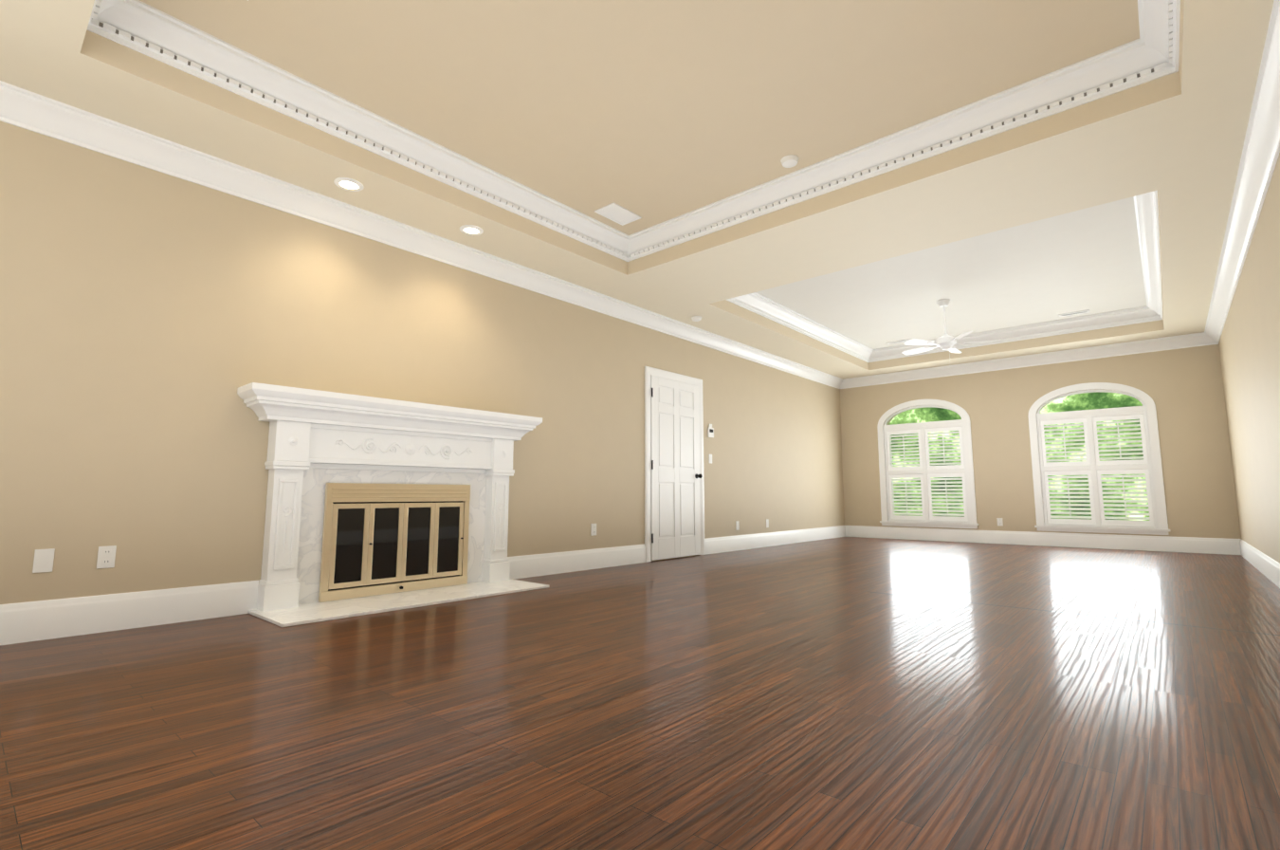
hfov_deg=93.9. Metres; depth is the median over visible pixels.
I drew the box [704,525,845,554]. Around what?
baseboard
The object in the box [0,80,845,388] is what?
crown molding
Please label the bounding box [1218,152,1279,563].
wall
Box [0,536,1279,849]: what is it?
floor
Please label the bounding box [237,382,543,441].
mantel shelf
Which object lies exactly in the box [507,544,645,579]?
baseboard
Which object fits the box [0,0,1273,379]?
ceiling
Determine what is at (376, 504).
fireplace
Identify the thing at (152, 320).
wall
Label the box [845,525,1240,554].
baseboard
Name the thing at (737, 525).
electrical outlet
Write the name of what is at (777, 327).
tray
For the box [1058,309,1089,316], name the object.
ceiling vent
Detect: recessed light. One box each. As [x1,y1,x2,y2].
[333,177,364,191]
[459,224,483,235]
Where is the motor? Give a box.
[935,298,956,365]
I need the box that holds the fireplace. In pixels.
[237,382,548,626]
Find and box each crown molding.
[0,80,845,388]
[87,0,1180,261]
[726,190,1162,362]
[841,331,1202,388]
[1202,0,1279,346]
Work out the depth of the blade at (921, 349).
7.50 m
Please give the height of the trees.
13.000 m
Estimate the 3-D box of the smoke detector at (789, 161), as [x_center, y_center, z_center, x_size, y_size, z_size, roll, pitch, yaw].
[1.047,-1.836,4.186,0.124,0.040,0.124,-6,-9,41]
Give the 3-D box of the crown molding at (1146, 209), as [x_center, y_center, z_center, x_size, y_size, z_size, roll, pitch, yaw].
[3.612,-1.449,6.931,3.650,0.175,4.550,-6,-9,41]
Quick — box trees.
[888,392,1149,520]
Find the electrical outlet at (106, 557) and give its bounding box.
[96,545,116,567]
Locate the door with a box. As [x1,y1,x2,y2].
[650,374,702,560]
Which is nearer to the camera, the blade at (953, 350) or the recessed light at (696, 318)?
the recessed light at (696, 318)
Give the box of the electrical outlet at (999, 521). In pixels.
[996,517,1003,525]
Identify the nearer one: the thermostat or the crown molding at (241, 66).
the crown molding at (241, 66)
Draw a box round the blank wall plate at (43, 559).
[32,548,54,572]
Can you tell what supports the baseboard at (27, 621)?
attached to the wall at (152, 320)
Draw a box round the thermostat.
[707,423,713,437]
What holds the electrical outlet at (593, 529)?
attached to the wall at (152, 320)
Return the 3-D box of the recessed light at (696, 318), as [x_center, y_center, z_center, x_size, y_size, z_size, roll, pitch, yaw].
[0.651,-1.218,6.892,0.124,0.040,0.124,-6,-9,41]
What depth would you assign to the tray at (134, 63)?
3.65 m
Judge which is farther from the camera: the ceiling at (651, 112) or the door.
the door
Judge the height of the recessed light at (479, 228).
0.012 m
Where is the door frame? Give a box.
[644,365,704,562]
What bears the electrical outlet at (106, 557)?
attached to the wall at (152, 320)
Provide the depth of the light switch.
7.50 m
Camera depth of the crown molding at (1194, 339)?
8.71 m
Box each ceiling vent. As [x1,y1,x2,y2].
[885,339,907,344]
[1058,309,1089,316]
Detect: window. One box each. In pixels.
[877,399,978,528]
[1027,382,1170,534]
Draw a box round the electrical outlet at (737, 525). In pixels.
[735,520,739,530]
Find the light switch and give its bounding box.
[708,454,712,463]
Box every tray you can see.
[80,0,1184,274]
[709,189,1163,369]
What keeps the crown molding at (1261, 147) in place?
attached to the ceiling at (1181, 154)
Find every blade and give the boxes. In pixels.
[901,347,932,354]
[904,338,940,347]
[948,330,973,344]
[948,347,961,352]
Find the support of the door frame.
attached to the wall at (152, 320)
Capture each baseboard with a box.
[0,580,258,644]
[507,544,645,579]
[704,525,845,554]
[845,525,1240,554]
[1236,538,1279,587]
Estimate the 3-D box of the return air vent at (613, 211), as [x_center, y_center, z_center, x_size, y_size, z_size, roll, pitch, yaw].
[-0.181,-1.757,4.997,0.220,0.009,0.340,-6,-9,41]
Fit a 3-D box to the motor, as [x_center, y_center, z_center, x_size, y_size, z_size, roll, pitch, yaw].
[3.677,-1.096,7.201,0.224,0.811,0.224,-6,-9,41]
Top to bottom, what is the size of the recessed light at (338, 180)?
0.012 m
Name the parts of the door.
door panel fields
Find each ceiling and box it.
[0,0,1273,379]
[139,0,1139,235]
[757,196,1146,348]
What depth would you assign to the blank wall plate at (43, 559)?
3.02 m
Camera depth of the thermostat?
7.53 m
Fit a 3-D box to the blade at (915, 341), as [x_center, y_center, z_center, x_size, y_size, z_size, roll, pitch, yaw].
[3.364,-0.977,7.108,0.476,0.037,0.139,2,-7,-16]
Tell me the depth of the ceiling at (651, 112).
3.30 m
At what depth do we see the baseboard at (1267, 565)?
5.54 m
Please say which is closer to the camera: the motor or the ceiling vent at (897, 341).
the motor
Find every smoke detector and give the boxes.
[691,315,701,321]
[780,154,798,167]
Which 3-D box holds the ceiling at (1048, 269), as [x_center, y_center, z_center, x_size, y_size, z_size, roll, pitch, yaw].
[3.612,-1.536,6.941,3.650,0.001,4.550,-6,-9,41]
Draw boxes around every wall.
[0,121,844,603]
[840,344,1240,538]
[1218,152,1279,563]
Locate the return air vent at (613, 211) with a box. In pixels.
[594,201,641,225]
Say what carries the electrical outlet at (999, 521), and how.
attached to the wall at (1182, 388)
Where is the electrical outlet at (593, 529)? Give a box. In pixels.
[590,523,596,535]
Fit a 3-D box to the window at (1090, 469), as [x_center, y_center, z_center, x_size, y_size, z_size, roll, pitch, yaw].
[6.244,0.440,8.251,1.460,2.060,0.125,-6,-9,41]

